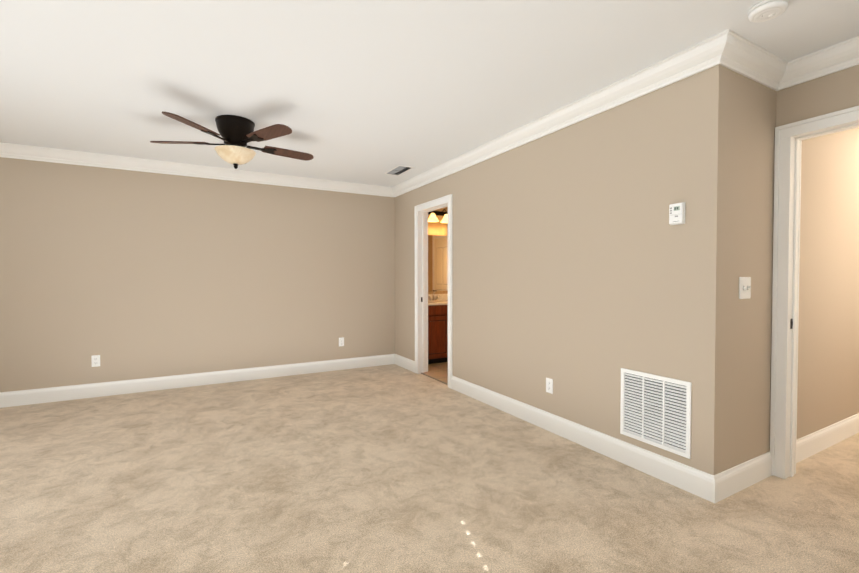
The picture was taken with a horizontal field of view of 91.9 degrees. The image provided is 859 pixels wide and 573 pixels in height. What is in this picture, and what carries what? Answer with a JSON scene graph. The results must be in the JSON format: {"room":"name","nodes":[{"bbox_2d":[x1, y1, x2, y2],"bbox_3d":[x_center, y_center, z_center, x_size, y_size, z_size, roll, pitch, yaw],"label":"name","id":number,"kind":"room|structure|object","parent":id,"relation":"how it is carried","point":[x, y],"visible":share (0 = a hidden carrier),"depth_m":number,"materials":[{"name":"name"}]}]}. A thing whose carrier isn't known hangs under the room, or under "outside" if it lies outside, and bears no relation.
{"room":"empty bedroom","nodes":[
{"label":"empty bedroom","id":0,"kind":"room"},
{"bbox_2d":[0,157,394,391],"bbox_3d":[-2.658,-0.112,4.652,4.919,2.440,0.114,-1,1,-29],"label":"wall","id":1,"kind":"structure","parent":0,"point":[127,275],"depth_m":4.54,"materials":[{"name":"beige paint"}]},
{"bbox_2d":[91,355,99,366],"bbox_3d":[-3.374,0.754,4.199,0.070,0.115,0.010,-1,1,-29],"label":"electrical outlet","id":2,"kind":"object","parent":1,"relation":"attached to","point":[95,360],"visible":1,"depth_m":4.20,"materials":[{"name":"white plastic"}]},
{"bbox_2d":[0,354,391,407],"bbox_3d":[-2.562,1.039,4.654,4.775,0.140,0.016,-1,1,-29],"label":"baseboard","id":3,"kind":"structure","parent":1,"relation":"attached to","point":[63,393],"depth_m":4.53,"materials":[{"name":"white wood"}]},
{"bbox_2d":[0,142,391,196],"bbox_3d":[-2.522,-1.272,4.593,4.715,0.118,0.082,-1,1,-29],"label":"crown molding","id":4,"kind":"structure","parent":1,"relation":"attached to","point":[7,150],"depth_m":4.47,"materials":[{"name":"white wood"}]},
{"bbox_2d":[339,337,343,345],"bbox_3d":[-1.153,0.726,5.438,0.070,0.115,0.010,-1,1,-29],"label":"electrical outlet","id":5,"kind":"object","parent":1,"relation":"attached to","point":[341,341],"visible":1,"depth_m":5.43,"materials":[{"name":"white plastic"}]},
{"bbox_2d":[0,364,858,572],"bbox_3d":[0.970,1.193,2.805,9.428,0.100,7.278,-1,1,-29],"label":"floor carpet","id":6,"kind":"object","parent":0,"point":[392,468],"visible":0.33,"depth_m":2.30,"materials":[{"name":"beige carpet"}]},
{"bbox_2d":[0,0,858,186],"bbox_3d":[0.967,-1.347,2.753,9.428,0.100,7.278,-1,1,-29],"label":"ceiling","id":7,"kind":"structure","parent":0,"point":[370,92],"depth_m":2.42,"materials":[{"name":"white paint"}]},
{"bbox_2d":[150,111,313,168],"bbox_3d":[-1.529,-1.118,3.327,1.221,0.375,1.215,-1,1,-29],"label":"ceiling fan","id":8,"kind":"object","parent":7,"relation":"hanging from","point":[234,130],"visible":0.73,"depth_m":3.19,"materials":[{"name":"brown wood"}]},
{"bbox_2d":[214,145,255,164],"bbox_3d":[-1.536,-1.022,3.289,0.300,0.100,0.300,-1,1,-29],"label":"shade","id":9,"kind":"object","parent":8,"relation":"attached to","point":[233,154],"visible":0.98,"depth_m":3.21,"materials":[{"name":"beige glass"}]},
{"bbox_2d":[384,165,414,175],"bbox_3d":[-0.351,-1.331,4.772,0.200,0.012,0.420,-1,1,-29],"label":"ceiling vent","id":10,"kind":"object","parent":7,"relation":"in","point":[398,170],"visible":1,"depth_m":4.75,"materials":[{"name":"white plastic"}]},
{"bbox_2d":[748,0,788,22],"bbox_3d":[1.549,-1.258,1.902,0.146,0.044,0.146,-1,1,-29],"label":"smoke detector","id":11,"kind":"object","parent":7,"relation":"attached to","point":[764,10],"visible":1,"depth_m":1.88,"materials":[{"name":"white plastic"}]},
{"bbox_2d":[421,362,447,384],"bbox_3d":[0.937,1.085,5.361,1.965,0.012,2.550,-1,1,-29],"label":"floor","id":12,"kind":"structure","parent":0,"point":[438,372],"depth_m":5.22,"materials":[{"name":"beige tile"}]},
{"bbox_2d":[428,291,447,363],"bbox_3d":[0.163,0.569,6.034,1.108,0.992,0.597,-1,1,-29],"label":"vanity cabinet","id":13,"kind":"object","parent":12,"relation":"on","point":[437,328],"visible":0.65,"depth_m":5.72,"materials":[{"name":"brown wood"}]},
{"bbox_2d":[428,291,438,300],"bbox_3d":[0.064,0.142,6.192,0.221,0.144,0.090,-1,1,-29],"label":"faucet","id":14,"kind":"object","parent":13,"relation":"on","point":[429,298],"depth_m":6.19,"materials":[{"name":"silver metal"}]},
{"bbox_2d":[428,207,447,293],"bbox_3d":[0.373,-0.153,6.548,1.995,2.440,0.114,-1,1,-29],"label":"wall","id":15,"kind":"structure","parent":0,"point":[437,228],"depth_m":6.34,"materials":[{"name":"beige paint"}]},
{"bbox_2d":[428,235,447,290],"bbox_3d":[0.030,-0.353,6.282,1.018,0.850,0.007,-1,1,-29],"label":"vanity mirror","id":16,"kind":"object","parent":15,"relation":"attached to","point":[437,262],"visible":0.29,"depth_m":6.33,"materials":[{"name":"beige mirror"}]},
{"bbox_2d":[428,209,447,222],"bbox_3d":[0.036,-1.063,6.138,0.665,0.206,0.242,-1,1,-29],"label":"sconce","id":17,"kind":"object","parent":15,"relation":"attached to","point":[432,217],"visible":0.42,"depth_m":6.19,"materials":[{"name":"white glass"}]},
{"bbox_2d":[395,65,729,474],"bbox_3d":[0.499,-0.105,4.159,0.114,2.440,4.410,-1,1,-29],"label":"wall","id":18,"kind":"structure","parent":0,"point":[584,271],"depth_m":2.85,"materials":[{"name":"beige paint"}]},
{"bbox_2d":[392,354,414,372],"bbox_3d":[-0.324,1.018,5.525,0.016,0.140,0.613,-1,1,-29],"label":"baseboard","id":19,"kind":"structure","parent":18,"relation":"attached to","point":[406,363],"depth_m":5.55,"materials":[{"name":"white wood"}]},
{"bbox_2d":[414,194,451,388],"bbox_3d":[0.090,0.050,4.894,0.162,2.102,0.859,-1,1,-29],"label":"door frame","id":20,"kind":"structure","parent":18,"relation":"attached to","point":[421,211],"depth_m":5.18,"materials":[{"name":"white wood"}]},
{"bbox_2d":[546,377,552,393],"bbox_3d":[0.940,0.778,3.260,0.010,0.115,0.070,-1,1,-29],"label":"electrical outlet","id":21,"kind":"object","parent":18,"relation":"attached to","point":[549,385],"visible":1,"depth_m":3.25,"materials":[{"name":"white plastic"}]},
{"bbox_2d":[392,29,741,196],"bbox_3d":[0.526,-1.260,3.883,0.082,0.118,4.108,-1,1,-29],"label":"crown molding","id":22,"kind":"structure","parent":18,"relation":"attached to","point":[734,52],"depth_m":2.74,"materials":[{"name":"white wood"}]},
{"bbox_2d":[451,376,719,502],"bbox_3d":[0.884,1.061,3.360,0.016,0.140,2.630,-1,1,-29],"label":"baseboard","id":23,"kind":"structure","parent":18,"relation":"attached to","point":[718,487],"depth_m":2.78,"materials":[{"name":"white wood"}]},
{"bbox_2d":[620,368,691,458],"bbox_3d":[1.355,0.748,2.515,0.014,0.430,0.440,-1,1,-29],"label":"air vent","id":24,"kind":"object","parent":18,"relation":"in","point":[655,410],"visible":1,"depth_m":2.49,"materials":[{"name":"white plastic"}]},
{"bbox_2d":[669,202,685,224],"bbox_3d":[1.411,-0.415,2.370,0.028,0.122,0.082,-1,1,-29],"label":"thermostat","id":25,"kind":"object","parent":18,"relation":"attached to","point":[676,213],"visible":1,"depth_m":2.36,"materials":[{"name":"white plastic"}]},
{"bbox_2d":[725,70,858,469],"bbox_3d":[3.464,-0.091,3.353,4.281,2.440,0.114,-1,1,-29],"label":"wall","id":26,"kind":"structure","parent":0,"point":[828,365],"depth_m":2.70,"materials":[{"name":"beige paint"}]},
{"bbox_2d":[739,277,750,298],"bbox_3d":[1.789,0.008,2.342,0.120,0.124,0.023,-1,1,-29],"label":"light switch","id":27,"kind":"object","parent":26,"relation":"attached to","point":[744,287],"visible":1,"depth_m":2.34,"materials":[{"name":"white plastic"}]},
{"bbox_2d":[720,451,771,500],"bbox_3d":[1.815,1.080,2.381,0.606,0.140,0.016,-1,1,-29],"label":"baseboard","id":28,"kind":"structure","parent":26,"relation":"attached to","point":[735,479],"depth_m":2.37,"materials":[{"name":"white wood"}]},
{"bbox_2d":[724,37,791,88],"bbox_3d":[1.800,-1.229,2.289,0.540,0.118,0.082,-1,1,-29],"label":"crown molding","id":29,"kind":"structure","parent":26,"relation":"attached to","point":[756,63],"depth_m":2.31,"materials":[{"name":"white wood"}]},
{"bbox_2d":[796,413,858,462],"bbox_3d":[3.789,1.056,3.482,3.614,0.140,0.016,-1,1,-29],"label":"baseboard","id":30,"kind":"structure","parent":26,"relation":"attached to","point":[813,443],"depth_m":2.92,"materials":[{"name":"white wood"}]},
{"bbox_2d":[776,65,858,126],"bbox_3d":[2.810,-0.050,1.347,0.114,2.440,2.754,-1,1,-29],"label":"wall","id":31,"kind":"structure","parent":0,"point":[830,93],"depth_m":2.33,"materials":[{"name":"beige paint"}]},
{"bbox_2d":[770,106,858,478],"bbox_3d":[2.375,0.104,2.132,0.162,2.102,0.958,-1,1,-29],"label":"door frame","id":32,"kind":"structure","parent":31,"relation":"attached to","point":[790,137],"depth_m":2.48,"materials":[{"name":"white wood"}]},
{"bbox_2d":[773,36,858,90],"bbox_3d":[2.702,-1.210,1.314,0.082,0.118,2.664,-1,1,-29],"label":"crown molding","id":33,"kind":"structure","parent":31,"relation":"attached to","point":[843,55],"depth_m":2.27,"materials":[{"name":"white wood"}]}
]}

